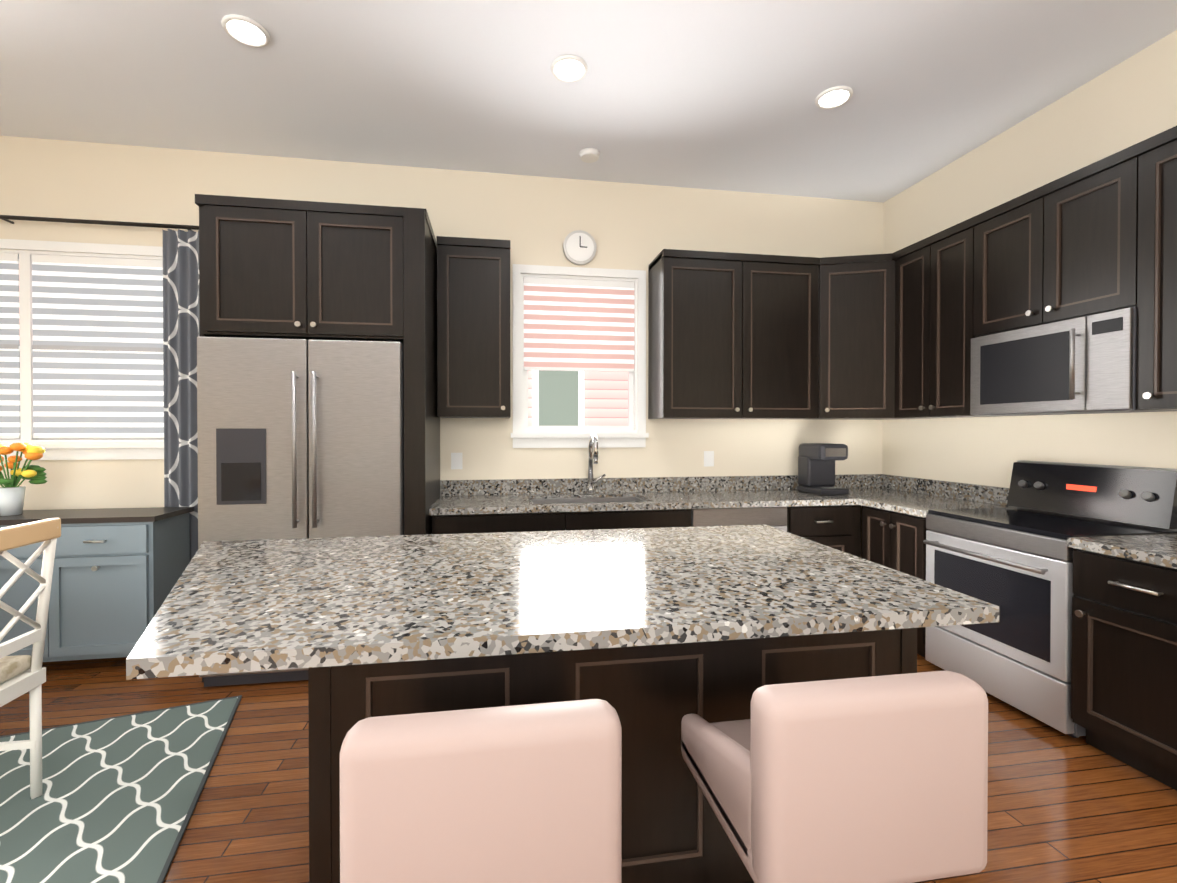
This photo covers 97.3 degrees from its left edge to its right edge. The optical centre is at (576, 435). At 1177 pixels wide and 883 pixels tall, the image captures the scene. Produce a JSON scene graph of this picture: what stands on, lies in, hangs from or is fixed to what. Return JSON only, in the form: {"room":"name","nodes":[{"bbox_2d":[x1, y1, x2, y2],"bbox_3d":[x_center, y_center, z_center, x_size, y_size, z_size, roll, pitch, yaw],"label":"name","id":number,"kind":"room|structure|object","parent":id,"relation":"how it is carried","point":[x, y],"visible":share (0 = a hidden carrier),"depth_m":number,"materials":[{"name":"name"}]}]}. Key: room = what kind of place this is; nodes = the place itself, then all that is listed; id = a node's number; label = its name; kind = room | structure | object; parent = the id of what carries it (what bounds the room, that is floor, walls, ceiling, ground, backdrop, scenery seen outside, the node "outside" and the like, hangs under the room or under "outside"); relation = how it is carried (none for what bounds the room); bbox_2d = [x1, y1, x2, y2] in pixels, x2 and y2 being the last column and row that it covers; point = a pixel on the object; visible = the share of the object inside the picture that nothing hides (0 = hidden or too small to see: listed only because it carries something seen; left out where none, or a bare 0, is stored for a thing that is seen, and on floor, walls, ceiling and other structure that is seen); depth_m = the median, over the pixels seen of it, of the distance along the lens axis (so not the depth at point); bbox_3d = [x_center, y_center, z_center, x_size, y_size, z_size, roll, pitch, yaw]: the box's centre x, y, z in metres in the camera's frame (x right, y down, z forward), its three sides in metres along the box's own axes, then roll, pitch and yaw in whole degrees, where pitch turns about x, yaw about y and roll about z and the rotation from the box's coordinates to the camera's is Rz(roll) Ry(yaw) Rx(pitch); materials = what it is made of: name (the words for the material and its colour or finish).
{"room":"kitchen","nodes":[
{"label":"kitchen","id":0,"kind":"room"},
{"bbox_2d":[0,136,883,541],"bbox_3d":[-1.479,-0.286,3.733,8.090,3.260,0.150,0,1,-9],"label":"wall","id":1,"kind":"structure","parent":0,"point":[534,220],"depth_m":3.80,"materials":[{"name":"beige paint"}]},
{"bbox_2d":[0,239,163,459],"bbox_3d":[-3.554,-0.546,3.361,1.825,1.408,0.150,0,1,-9],"label":"dining room window","id":2,"kind":"structure","parent":1,"relation":"in","point":[81,365],"depth_m":3.38,"materials":[{"name":"white"}]},
{"bbox_2d":[0,215,198,230],"bbox_3d":[-3.599,-1.361,3.253,2.399,0.060,0.124,0,1,-9],"label":"curtain rod","id":3,"kind":"object","parent":1,"relation":"attached to","point":[66,220],"visible":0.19,"depth_m":3.30,"materials":[{"name":"grey metal"}]},
{"bbox_2d":[162,229,199,560],"bbox_3d":[-2.555,-0.010,3.396,0.269,2.654,0.064,0,1,-9],"label":"curtain","id":4,"kind":"object","parent":3,"relation":"hanging from","point":[181,316],"visible":0.46,"depth_m":3.38,"materials":[{"name":"fabric"}]},
{"bbox_2d":[451,453,461,468],"bbox_3d":[-0.868,0.184,3.752,0.080,0.120,0.007,0,1,-9],"label":"electrical outlet","id":5,"kind":"object","parent":1,"relation":"attached to","point":[456,460],"depth_m":3.75,"materials":[{"name":"white plastic"}]},
{"bbox_2d":[436,238,510,417],"bbox_3d":[-0.705,-0.704,3.595,0.477,1.160,0.349,0,1,-9],"label":"upper cabinet","id":6,"kind":"object","parent":1,"relation":"attached to","point":[473,274],"depth_m":3.43,"materials":[{"name":"brown wood"}]},
{"bbox_2d":[563,230,595,264],"bbox_3d":[0.022,-1.401,3.860,0.250,0.250,0.039,0,1,-9],"label":"clock","id":7,"kind":"object","parent":1,"relation":"attached to","point":[579,247],"visible":1,"depth_m":3.85,"materials":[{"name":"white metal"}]},
{"bbox_2d":[511,264,648,447],"bbox_3d":[0.021,-0.583,3.919,1.038,1.345,0.150,0,1,-9],"label":"kitchen window","id":8,"kind":"structure","parent":1,"relation":"in","point":[572,319],"depth_m":3.89,"materials":[{"name":"white wood"}]},
{"bbox_2d":[704,451,713,466],"bbox_3d":[1.033,0.181,4.049,0.080,0.120,0.007,0,1,-9],"label":"electrical outlet","id":9,"kind":"object","parent":1,"relation":"attached to","point":[708,455],"depth_m":4.05,"materials":[{"name":"white plastic"}]},
{"bbox_2d":[648,249,811,419],"bbox_3d":[1.200,-0.707,3.879,1.259,1.160,0.376,0,1,-9],"label":"upper cabinet","id":10,"kind":"object","parent":1,"relation":"attached to","point":[730,334],"depth_m":3.71,"materials":[{"name":"brown wood"}]},
{"bbox_2d":[812,253,899,419],"bbox_3d":[2.138,-0.707,3.920,0.876,1.160,0.584,0,1,-9],"label":"upper cabinet","id":11,"kind":"object","parent":1,"relation":"attached to","point":[889,336],"depth_m":3.76,"materials":[{"name":"brown wood"}]},
{"bbox_2d":[0,654,1176,882],"bbox_3d":[-0.958,1.403,0.413,8.390,0.060,6.900,0,1,-9],"label":"floor","id":12,"kind":"structure","parent":0,"point":[1064,808],"depth_m":1.97,"materials":[{"name":"brown wood"}]},
{"bbox_2d":[0,507,193,661],"bbox_3d":[-3.222,0.906,3.028,1.565,0.885,0.427,0,1,-9],"label":"sideboard","id":13,"kind":"object","parent":12,"relation":"on","point":[117,573],"visible":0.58,"depth_m":2.94,"materials":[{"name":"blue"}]},
{"bbox_2d":[0,442,46,515],"bbox_3d":[-3.300,0.250,3.024,0.330,0.423,0.224,0,1,-9],"label":"flower vase","id":14,"kind":"object","parent":13,"relation":"on","point":[12,495],"visible":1,"depth_m":3.02,"materials":[{"name":"white ceramic"}]},
{"bbox_2d":[0,695,241,882],"bbox_3d":[-2.763,1.363,0.861,3.328,0.011,2.528,0,1,-23],"label":"rug","id":15,"kind":"object","parent":12,"relation":"on","point":[116,801],"visible":1,"depth_m":1.95,"materials":[{"name":"fabric"}]},
{"bbox_2d":[0,518,60,798],"bbox_3d":[-2.154,0.830,1.710,0.489,1.037,0.440,0,1,-9],"label":"chair","id":16,"kind":"object","parent":15,"relation":"on","point":[20,675],"visible":1,"depth_m":1.90,"materials":[{"name":"white wood"}]},
{"bbox_2d":[197,336,403,686],"bbox_3d":[-1.550,0.405,3.181,1.032,1.864,0.872,0,1,-9],"label":"fridge","id":17,"kind":"object","parent":12,"relation":"on","point":[300,438],"visible":0.56,"depth_m":2.80,"materials":[{"name":"grey metal"}]},
{"bbox_2d":[195,194,439,681],"bbox_3d":[-1.513,0.022,3.248,1.204,2.648,0.797,0,1,-9],"label":"cabinet","id":18,"kind":"object","parent":12,"relation":"on","point":[284,269],"visible":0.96,"depth_m":2.91,"materials":[{"name":"brown wood"}]},
{"bbox_2d":[340,699,621,882],"bbox_3d":[-0.169,0.902,0.993,0.430,0.928,0.440,0,1,-9],"label":"stool","id":19,"kind":"object","parent":12,"relation":"on","point":[529,793],"visible":1,"depth_m":0.78,"materials":[{"name":"pink leather"}]},
{"bbox_2d":[436,525,567,533],"bbox_3d":[-0.491,1.015,3.502,0.879,0.658,0.629,0,1,-9],"label":"base cabinet","id":20,"kind":"object","parent":12,"relation":"on","point":[475,528],"depth_m":3.19,"materials":[{"name":"brown wood"}]},
{"bbox_2d":[308,628,916,882],"bbox_3d":[0.097,0.916,1.828,1.665,0.886,0.931,0,1,-9],"label":"kitchen island","id":21,"kind":"object","parent":12,"relation":"on","point":[671,833],"depth_m":1.38,"materials":[{"name":"brown wood"}]},
{"bbox_2d":[126,524,998,679],"bbox_3d":[-0.214,0.452,1.710,2.446,0.041,1.170,0,1,-9],"label":"island countertop","id":22,"kind":"structure","parent":21,"relation":"on","point":[331,602],"depth_m":1.38,"materials":[{"name":"grey stone"}]},
{"bbox_2d":[568,521,671,529],"bbox_3d":[0.262,1.014,3.619,0.897,0.658,0.629,0,1,-9],"label":"base cabinet","id":23,"kind":"object","parent":12,"relation":"on","point":[619,524],"depth_m":3.31,"materials":[{"name":"brown wood"}]},
{"bbox_2d":[691,507,786,531],"bbox_3d":[1.045,0.908,3.692,0.664,0.864,0.621,0,1,-9],"label":"dishwasher","id":24,"kind":"object","parent":12,"relation":"on","point":[775,517],"visible":0.08,"depth_m":3.42,"materials":[{"name":"grey metal"}]},
{"bbox_2d":[786,505,860,557],"bbox_3d":[1.647,0.907,3.834,0.562,0.868,0.629,0,1,-9],"label":"base cabinet","id":25,"kind":"object","parent":12,"relation":"on","point":[837,527],"depth_m":3.53,"materials":[{"name":"brown wood"}]},
{"bbox_2d":[429,474,913,514],"bbox_3d":[0.822,0.397,3.692,3.552,0.150,0.647,0,1,-9],"label":"countertop","id":26,"kind":"structure","parent":25,"relation":"on","point":[494,496],"depth_m":3.75,"materials":[{"name":"stone"}]},
{"bbox_2d":[530,497,646,503],"bbox_3d":[0.082,0.554,3.562,0.792,0.202,0.397,0,1,-9],"label":"sink","id":27,"kind":"object","parent":26,"relation":"in","point":[584,500],"visible":0.06,"depth_m":3.74,"materials":[{"name":"silver metal"}]},
{"bbox_2d":[586,433,605,493],"bbox_3d":[0.157,0.205,3.737,0.149,0.450,0.254,0,1,-9],"label":"faucet","id":28,"kind":"object","parent":26,"relation":"on","point":[593,453],"visible":1,"depth_m":3.80,"materials":[{"name":"silver metal"}]},
{"bbox_2d":[797,443,848,494],"bbox_3d":[1.840,0.244,3.874,0.230,0.370,0.304,0,1,-9],"label":"coffee maker","id":29,"kind":"object","parent":26,"relation":"on","point":[816,468],"visible":1,"depth_m":3.87,"materials":[{"name":"grey plastic"}]},
{"bbox_2d":[681,670,987,882],"bbox_3d":[0.493,0.901,1.096,0.430,0.928,0.440,0,1,-9],"label":"stool","id":30,"kind":"object","parent":12,"relation":"on","point":[878,779],"visible":1,"depth_m":0.88,"materials":[{"name":"pink leather"}]},
{"bbox_2d":[861,505,927,656],"bbox_3d":[2.328,0.911,3.360,0.679,0.868,0.559,0,1,-9],"label":"base cabinet","id":31,"kind":"object","parent":12,"relation":"on","point":[890,539],"depth_m":3.24,"materials":[{"name":"brown wood"}]},
{"bbox_2d":[857,478,1012,516],"bbox_3d":[2.320,0.401,3.335,0.702,0.150,0.521,0,1,-9],"label":"countertop","id":32,"kind":"structure","parent":31,"relation":"on","point":[918,497],"depth_m":3.52,"materials":[{"name":"stone"}]},
{"bbox_2d":[923,460,1176,737],"bbox_3d":[2.396,0.752,2.695,0.748,1.198,0.765,0,1,-9],"label":"range","id":33,"kind":"object","parent":12,"relation":"on","point":[1014,563],"visible":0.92,"depth_m":2.55,"materials":[{"name":"grey metal"}]},
{"bbox_2d":[1071,548,1176,790],"bbox_3d":[2.531,0.923,2.060,0.679,0.868,0.526,0,1,-9],"label":"base cabinet","id":34,"kind":"object","parent":12,"relation":"on","point":[1124,669],"depth_m":2.07,"materials":[{"name":"brown wood"}]},
{"bbox_2d":[1067,533,1176,568],"bbox_3d":[2.526,0.412,2.049,0.692,0.150,0.536,0,1,-9],"label":"countertop","id":35,"kind":"structure","parent":34,"relation":"on","point":[1158,549],"depth_m":2.12,"materials":[{"name":"stone"}]},
{"bbox_2d":[0,0,1176,202],"bbox_3d":[-0.958,-1.917,0.384,8.390,0.060,6.900,0,1,-9],"label":"ceiling","id":36,"kind":"structure","parent":0,"point":[713,94],"depth_m":2.78,"materials":[{"name":"white paint"}]},
{"bbox_2d":[221,14,269,47],"bbox_3d":[-1.553,-1.901,2.434,0.194,0.021,0.194,0,1,-9],"label":"recessed light","id":37,"kind":"object","parent":36,"relation":"in","point":[244,30],"visible":1,"depth_m":2.43,"materials":[{"name":"white"}]},
{"bbox_2d":[551,55,587,81],"bbox_3d":[-0.039,-1.903,2.686,0.194,0.021,0.194,0,1,-9],"label":"recessed light","id":38,"kind":"object","parent":36,"relation":"in","point":[569,68],"visible":0.98,"depth_m":2.68,"materials":[{"name":"white"}]},
{"bbox_2d":[579,148,599,162],"bbox_3d":[0.087,-1.896,3.509,0.140,0.034,0.140,0,1,-9],"label":"smoke detector","id":39,"kind":"object","parent":36,"relation":"attached to","point":[589,155],"visible":1,"depth_m":3.48,"materials":[{"name":"white plastic"}]},
{"bbox_2d":[815,86,852,108],"bbox_3d":[1.449,-1.905,2.918,0.194,0.021,0.194,0,1,-9],"label":"recessed light","id":40,"kind":"object","parent":36,"relation":"in","point":[834,97],"visible":1,"depth_m":2.92,"materials":[{"name":"white"}]},
{"bbox_2d":[882,30,1176,487],"bbox_3d":[3.112,-0.262,1.034,0.150,3.260,6.900,0,1,-9],"label":"wall","id":41,"kind":"structure","parent":0,"point":[1129,102],"depth_m":3.06,"materials":[{"name":"beige paint"}]},
{"bbox_2d":[892,212,994,418],"bbox_3d":[2.460,-0.703,3.398,0.402,1.160,0.716,0,1,-9],"label":"upper cabinet","id":42,"kind":"object","parent":41,"relation":"attached to","point":[938,279],"depth_m":3.33,"materials":[{"name":"brown wood"}]},
{"bbox_2d":[984,142,1139,335],"bbox_3d":[2.593,-0.930,2.715,0.348,0.694,0.798,0,1,-9],"label":"upper cabinet","id":43,"kind":"object","parent":41,"relation":"attached to","point":[1067,248],"depth_m":2.58,"materials":[{"name":"brown wood"}]},
{"bbox_2d":[970,307,1176,415],"bbox_3d":[2.557,-0.347,2.715,0.422,0.460,0.789,0,1,-9],"label":"microwave","id":44,"kind":"object","parent":43,"relation":"attached to","point":[1084,365],"visible":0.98,"depth_m":2.59,"materials":[{"name":"grey metal"}]},
{"bbox_2d":[1136,126,1176,409],"bbox_3d":[2.689,-0.691,2.108,0.348,1.160,0.561,0,1,-9],"label":"upper cabinet","id":45,"kind":"object","parent":41,"relation":"attached to","point":[1156,377],"depth_m":2.23,"materials":[{"name":"brown wood"}]},
{"label":"outside","id":46,"kind":"structure","parent":0,"visible":0},
{"bbox_2d":[19,308,627,425],"bbox_3d":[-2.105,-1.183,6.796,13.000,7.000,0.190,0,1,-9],"label":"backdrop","id":47,"kind":"structure","parent":46,"point":[575,398],"depth_m":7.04,"materials":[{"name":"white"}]}
]}

